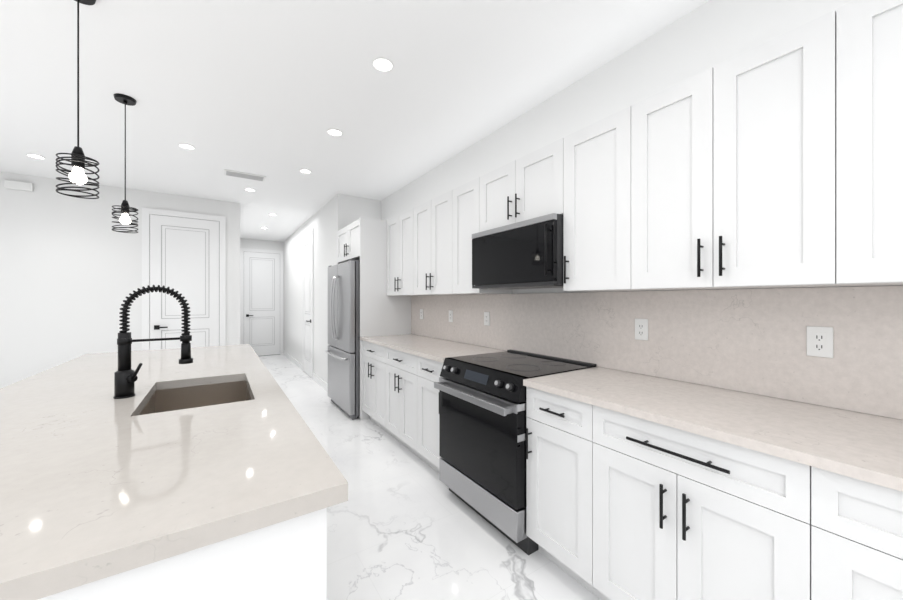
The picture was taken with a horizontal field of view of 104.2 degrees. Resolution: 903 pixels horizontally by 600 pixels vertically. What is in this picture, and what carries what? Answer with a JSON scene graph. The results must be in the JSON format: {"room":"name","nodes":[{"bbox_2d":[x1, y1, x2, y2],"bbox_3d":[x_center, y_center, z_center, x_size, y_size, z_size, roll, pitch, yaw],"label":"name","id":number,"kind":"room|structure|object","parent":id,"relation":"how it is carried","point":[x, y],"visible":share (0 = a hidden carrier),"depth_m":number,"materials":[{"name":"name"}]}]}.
{"room":"kitchen","nodes":[
{"label":"kitchen","id":0,"kind":"room"},
{"bbox_2d":[0,172,239,387],"bbox_3d":[-5.157,-0.050,3.849,4.870,2.740,0.120,0,0,-34],"label":"wall","id":1,"kind":"structure","parent":0,"point":[70,273],"depth_m":4.19,"materials":[{"name":"white paint"}]},
{"bbox_2d":[4,180,33,191],"bbox_3d":[-4.864,-1.285,3.950,0.210,0.090,0.034,0,0,-34],"label":"door chime","id":2,"kind":"object","parent":1,"relation":"attached to","point":[17,185],"visible":0.98,"depth_m":3.94,"materials":[{"name":"white plastic"}]},
{"bbox_2d":[142,207,225,349],"bbox_3d":[-3.604,0.062,4.764,0.910,2.515,0.073,0,0,-34],"label":"door","id":3,"kind":"structure","parent":1,"relation":"in","point":[184,254],"depth_m":4.77,"materials":[{"name":"white paint"}]},
{"bbox_2d":[240,238,283,250],"bbox_3d":[-4.569,-0.050,8.322,1.300,2.740,0.120,0,0,-34],"label":"wall","id":4,"kind":"structure","parent":0,"point":[261,244],"depth_m":8.30,"materials":[{"name":"white paint"}]},
{"bbox_2d":[240,248,283,355],"bbox_3d":[-4.457,0.062,8.280,0.910,2.515,0.073,0,0,-34],"label":"door","id":5,"kind":"structure","parent":4,"relation":"in","point":[261,302],"depth_m":8.30,"materials":[{"name":"white paint"}]},
{"bbox_2d":[284,197,334,383],"bbox_3d":[-2.788,-0.050,6.708,0.120,2.740,4.540,0,0,-34],"label":"wall","id":6,"kind":"structure","parent":0,"point":[321,221],"depth_m":5.76,"materials":[{"name":"white paint"}]},
{"bbox_2d":[283,350,301,369],"bbox_3d":[-3.441,1.270,7.570,0.014,0.100,2.380,0,0,-34],"label":"baseboard","id":7,"kind":"structure","parent":6,"relation":"attached to","point":[285,353],"depth_m":7.37,"materials":[{"name":"white paint"}]},
{"bbox_2d":[302,228,313,378],"bbox_3d":[-2.570,0.062,6.204,0.073,2.515,0.870,0,0,-34],"label":"closet door","id":8,"kind":"structure","parent":6,"relation":"in","point":[308,302],"depth_m":6.14,"materials":[{"name":"white paint"}]},
{"bbox_2d":[313,373,327,390],"bbox_3d":[-1.914,1.270,5.272,0.014,0.100,1.420,0,0,-34],"label":"baseboard","id":9,"kind":"structure","parent":6,"relation":"attached to","point":[321,382],"depth_m":5.42,"materials":[{"name":"white paint"}]},
{"bbox_2d":[0,0,708,241],"bbox_3d":[-2.809,-1.480,1.915,7.040,0.120,13.100,0,0,-34],"label":"ceiling","id":10,"kind":"structure","parent":0,"point":[273,91],"depth_m":2.30,"materials":[{"name":"white paint"}]},
{"bbox_2d":[26,154,44,158],"bbox_3d":[-4.105,-1.416,3.468,0.123,0.006,0.123,0,0,-34],"label":"recessed light","id":11,"kind":"object","parent":10,"relation":"in","point":[35,156],"visible":0.98,"depth_m":3.47,"materials":[{"name":"white plastic"}]},
{"bbox_2d":[56,0,99,198],"bbox_3d":[-1.713,-0.951,1.611,0.138,0.937,0.138,0,0,-34],"label":"pendant light","id":12,"kind":"object","parent":10,"relation":"hanging from","point":[77,175],"visible":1,"depth_m":1.61,"materials":[{"name":"black metal"}]},
{"bbox_2d":[112,93,137,232],"bbox_3d":[-2.297,-0.951,2.472,0.138,0.937,0.138,0,0,-34],"label":"pendant light","id":13,"kind":"object","parent":10,"relation":"hanging from","point":[124,219],"visible":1,"depth_m":2.46,"materials":[{"name":"black metal"}]},
{"bbox_2d":[179,143,194,149],"bbox_3d":[-2.441,-1.416,3.240,0.123,0.006,0.123,0,0,-34],"label":"recessed light","id":14,"kind":"object","parent":10,"relation":"in","point":[187,146],"visible":1,"depth_m":3.24,"materials":[{"name":"white plastic"}]},
{"bbox_2d":[224,169,265,180],"bbox_3d":[-2.344,-1.411,3.989,0.400,0.016,0.180,0,0,-34],"label":"ceiling vent","id":15,"kind":"object","parent":10,"relation":"in","point":[243,175],"visible":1,"depth_m":3.96,"materials":[{"name":"white plastic"}]},
{"bbox_2d":[299,169,310,173],"bbox_3d":[-1.608,-1.416,3.866,0.123,0.006,0.123,0,0,-34],"label":"recessed light","id":16,"kind":"object","parent":10,"relation":"in","point":[306,171],"visible":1,"depth_m":3.87,"materials":[{"name":"white plastic"}]},
{"bbox_2d":[327,129,341,135],"bbox_3d":[-0.987,-1.416,2.970,0.123,0.006,0.123,0,0,-34],"label":"recessed light","id":17,"kind":"object","parent":10,"relation":"in","point":[334,132],"visible":1,"depth_m":2.97,"materials":[{"name":"white plastic"}]},
{"bbox_2d":[372,58,392,71],"bbox_3d":[-0.413,-1.416,2.115,0.123,0.006,0.123,0,0,-34],"label":"recessed light","id":18,"kind":"object","parent":10,"relation":"in","point":[383,64],"visible":1,"depth_m":2.11,"materials":[{"name":"white plastic"}]},
{"bbox_2d":[335,194,380,264],"bbox_3d":[-1.244,-0.050,4.936,0.730,2.740,0.120,0,0,-34],"label":"wall","id":19,"kind":"structure","parent":0,"point":[349,209],"depth_m":4.79,"materials":[{"name":"white paint"}]},
{"bbox_2d":[258,354,600,599],"bbox_3d":[-2.809,1.380,1.915,7.040,0.120,13.100,0,0,-34],"label":"floor","id":20,"kind":"structure","parent":0,"point":[404,522],"depth_m":1.98,"materials":[{"name":"stone"}]},
{"bbox_2d":[52,508,326,599],"bbox_3d":[-1.373,0.883,1.793,0.777,0.876,2.905,0,0,-34],"label":"kitchen island","id":21,"kind":"object","parent":20,"relation":"on","point":[288,561],"depth_m":0.69,"materials":[{"name":"white paint"}]},
{"bbox_2d":[0,344,347,599],"bbox_3d":[-1.492,0.425,1.713,1.070,0.040,2.956,0,0,-34],"label":"island countertop","id":22,"kind":"structure","parent":21,"relation":"on","point":[93,490],"depth_m":0.83,"materials":[{"name":"beige stone"}]},
{"bbox_2d":[113,285,192,398],"bbox_3d":[-1.277,0.169,1.510,0.265,0.471,0.099,0,0,-34],"label":"faucet","id":23,"kind":"object","parent":22,"relation":"on","point":[125,377],"visible":1,"depth_m":1.47,"materials":[{"name":"black metal"}]},
{"bbox_2d":[136,376,255,415],"bbox_3d":[-1.129,0.556,1.582,0.448,0.248,0.683,0,0,-34],"label":"sink","id":24,"kind":"object","parent":22,"relation":"in","point":[167,397],"depth_m":1.82,"materials":[{"name":"grey metal"}]},
{"bbox_2d":[325,259,359,419],"bbox_3d":[-1.098,0.438,4.386,0.796,1.764,0.927,0,0,-34],"label":"fridge","id":25,"kind":"object","parent":20,"relation":"on","point":[343,351],"visible":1,"depth_m":3.97,"materials":[{"name":"silver metal"}]},
{"bbox_2d":[362,342,379,425],"bbox_3d":[-0.524,0.878,3.728,0.622,0.886,0.739,0,0,-34],"label":"base cabinet","id":26,"kind":"object","parent":20,"relation":"on","point":[370,354],"depth_m":3.62,"materials":[{"name":"white paint"}]},
{"bbox_2d":[337,217,410,419],"bbox_3d":[-1.014,0.204,4.430,0.659,2.232,0.970,0,0,-34],"label":"surround","id":27,"kind":"object","parent":20,"relation":"on","point":[363,240],"visible":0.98,"depth_m":3.98,"materials":[{"name":"white paint"}]},
{"bbox_2d":[380,346,411,450],"bbox_3d":[-0.187,0.878,3.220,0.622,0.886,0.778,0,0,-34],"label":"base cabinet","id":28,"kind":"object","parent":20,"relation":"on","point":[400,392],"depth_m":3.11,"materials":[{"name":"white paint"}]},
{"bbox_2d":[360,334,506,361],"bbox_3d":[-0.263,0.420,3.314,0.644,0.030,1.718,0,0,-34],"label":"countertop","id":29,"kind":"structure","parent":28,"relation":"on","point":[437,349],"depth_m":3.06,"materials":[{"name":"beige stone"}]},
{"bbox_2d":[412,354,443,471],"bbox_3d":[0.085,0.878,2.811,0.622,0.886,0.496,0,0,-34],"label":"base cabinet","id":30,"kind":"object","parent":20,"relation":"on","point":[425,398],"depth_m":2.69,"materials":[{"name":"white paint"}]},
{"bbox_2d":[434,349,595,554],"bbox_3d":[0.373,0.855,2.249,0.720,0.931,0.752,0,0,-34],"label":"range","id":31,"kind":"object","parent":20,"relation":"on","point":[482,435],"visible":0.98,"depth_m":2.01,"materials":[{"name":"grey"}]},
{"bbox_2d":[526,387,570,575],"bbox_3d":[0.768,0.878,1.782,0.622,0.886,0.455,0,0,-34],"label":"base cabinet","id":32,"kind":"object","parent":20,"relation":"on","point":[548,417],"depth_m":1.68,"materials":[{"name":"white paint"}]},
{"bbox_2d":[571,399,766,599],"bbox_3d":[1.035,0.878,1.381,0.622,0.886,0.802,0,0,-34],"label":"base cabinet","id":33,"kind":"object","parent":20,"relation":"on","point":[642,487],"depth_m":1.25,"materials":[{"name":"white paint"}]},
{"bbox_2d":[523,367,902,490],"bbox_3d":[1.551,0.420,0.584,0.644,0.030,3.316,0,0,-34],"label":"countertop","id":34,"kind":"structure","parent":33,"relation":"on","point":[868,448],"depth_m":1.19,"materials":[{"name":"beige stone"}]},
{"bbox_2d":[767,455,902,599],"bbox_3d":[1.426,0.878,0.792,0.622,0.886,0.907,0,0,-34],"label":"base cabinet","id":35,"kind":"object","parent":20,"relation":"on","point":[830,537],"depth_m":0.91,"materials":[{"name":"white paint"}]},
{"bbox_2d":[381,0,902,295],"bbox_3d":[1.240,-0.050,1.748,0.120,2.740,7.940,0,0,-34],"label":"wall","id":36,"kind":"structure","parent":0,"point":[709,34],"depth_m":1.99,"materials":[{"name":"white paint"}]},
{"bbox_2d":[387,211,406,295],"bbox_3d":[-0.402,-0.481,3.810,0.327,0.862,0.739,0,0,-34],"label":"upper cabinet","id":37,"kind":"object","parent":36,"relation":"attached to","point":[396,226],"depth_m":3.79,"materials":[{"name":"white paint"}]},
{"bbox_2d":[407,193,446,295],"bbox_3d":[-0.047,-0.481,3.276,0.327,0.862,0.837,0,0,-34],"label":"upper cabinet","id":38,"kind":"object","parent":36,"relation":"attached to","point":[429,247],"depth_m":3.23,"materials":[{"name":"white paint"}]},
{"bbox_2d":[447,177,511,294],"bbox_3d":[0.223,-0.481,2.870,0.327,0.862,0.433,0,0,-34],"label":"upper cabinet","id":39,"kind":"object","parent":36,"relation":"attached to","point":[463,202],"depth_m":2.79,"materials":[{"name":"white paint"}]},
{"bbox_2d":[480,138,562,231],"bbox_3d":[0.537,-0.699,2.363,0.364,0.427,0.758,0,0,-34],"label":"upper cabinet","id":40,"kind":"object","parent":36,"relation":"attached to","point":[527,186],"visible":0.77,"depth_m":2.22,"materials":[{"name":"white paint"}]},
{"bbox_2d":[472,213,562,289],"bbox_3d":[0.507,-0.280,2.343,0.436,0.397,0.748,0,0,-34],"label":"microwave","id":41,"kind":"object","parent":40,"relation":"attached to","point":[526,254],"visible":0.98,"depth_m":2.14,"materials":[{"name":"grey"}]},
{"bbox_2d":[563,115,610,291],"bbox_3d":[0.890,-0.481,1.866,0.327,0.862,0.461,0,0,-34],"label":"upper cabinet","id":42,"kind":"object","parent":36,"relation":"attached to","point":[586,151],"depth_m":1.85,"materials":[{"name":"white paint"}]},
{"bbox_2d":[411,286,902,419],"bbox_3d":[1.128,0.279,1.791,0.017,0.653,5.795,0,0,-34],"label":"backsplash","id":43,"kind":"structure","parent":36,"relation":"attached to","point":[752,341],"depth_m":1.61,"materials":[{"name":"stone"}]},
{"bbox_2d":[420,309,422,318],"bbox_3d":[-0.340,0.160,3.976,0.008,0.116,0.072,0,0,-34],"label":"electrical outlet","id":44,"kind":"object","parent":43,"relation":"attached to","point":[421,313],"visible":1,"depth_m":3.97,"materials":[{"name":"white plastic"}]},
{"bbox_2d":[449,310,452,321],"bbox_3d":[-0.008,0.160,3.477,0.008,0.116,0.072,0,0,-34],"label":"electrical outlet","id":45,"kind":"object","parent":43,"relation":"attached to","point":[450,315],"visible":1,"depth_m":3.47,"materials":[{"name":"white plastic"}]},
{"bbox_2d":[484,312,489,325],"bbox_3d":[0.302,0.160,3.010,0.008,0.116,0.072,0,0,-34],"label":"electrical outlet","id":46,"kind":"object","parent":43,"relation":"attached to","point":[487,318],"visible":1,"depth_m":3.00,"materials":[{"name":"white plastic"}]},
{"bbox_2d":[635,318,647,340],"bbox_3d":[1.033,0.160,1.911,0.008,0.116,0.072,0,0,-34],"label":"electrical outlet","id":47,"kind":"object","parent":43,"relation":"attached to","point":[641,329],"visible":1,"depth_m":1.91,"materials":[{"name":"white plastic"}]},
{"bbox_2d":[806,326,832,357],"bbox_3d":[1.409,0.160,1.344,0.008,0.116,0.072,0,0,-34],"label":"electrical outlet","id":48,"kind":"object","parent":43,"relation":"attached to","point":[819,341],"visible":1,"depth_m":1.34,"materials":[{"name":"white plastic"}]},
{"bbox_2d":[611,29,794,291],"bbox_3d":[1.158,-0.481,1.462,0.327,0.862,0.803,0,0,-34],"label":"upper cabinet","id":49,"kind":"object","parent":36,"relation":"attached to","point":[776,162],"depth_m":1.38,"materials":[{"name":"white paint"}]},
{"bbox_2d":[795,0,902,287],"bbox_3d":[1.549,-0.481,0.873,0.327,0.862,0.907,0,0,-34],"label":"upper cabinet","id":50,"kind":"object","parent":36,"relation":"attached to","point":[849,58],"depth_m":1.07,"materials":[{"name":"white paint"}]}
]}

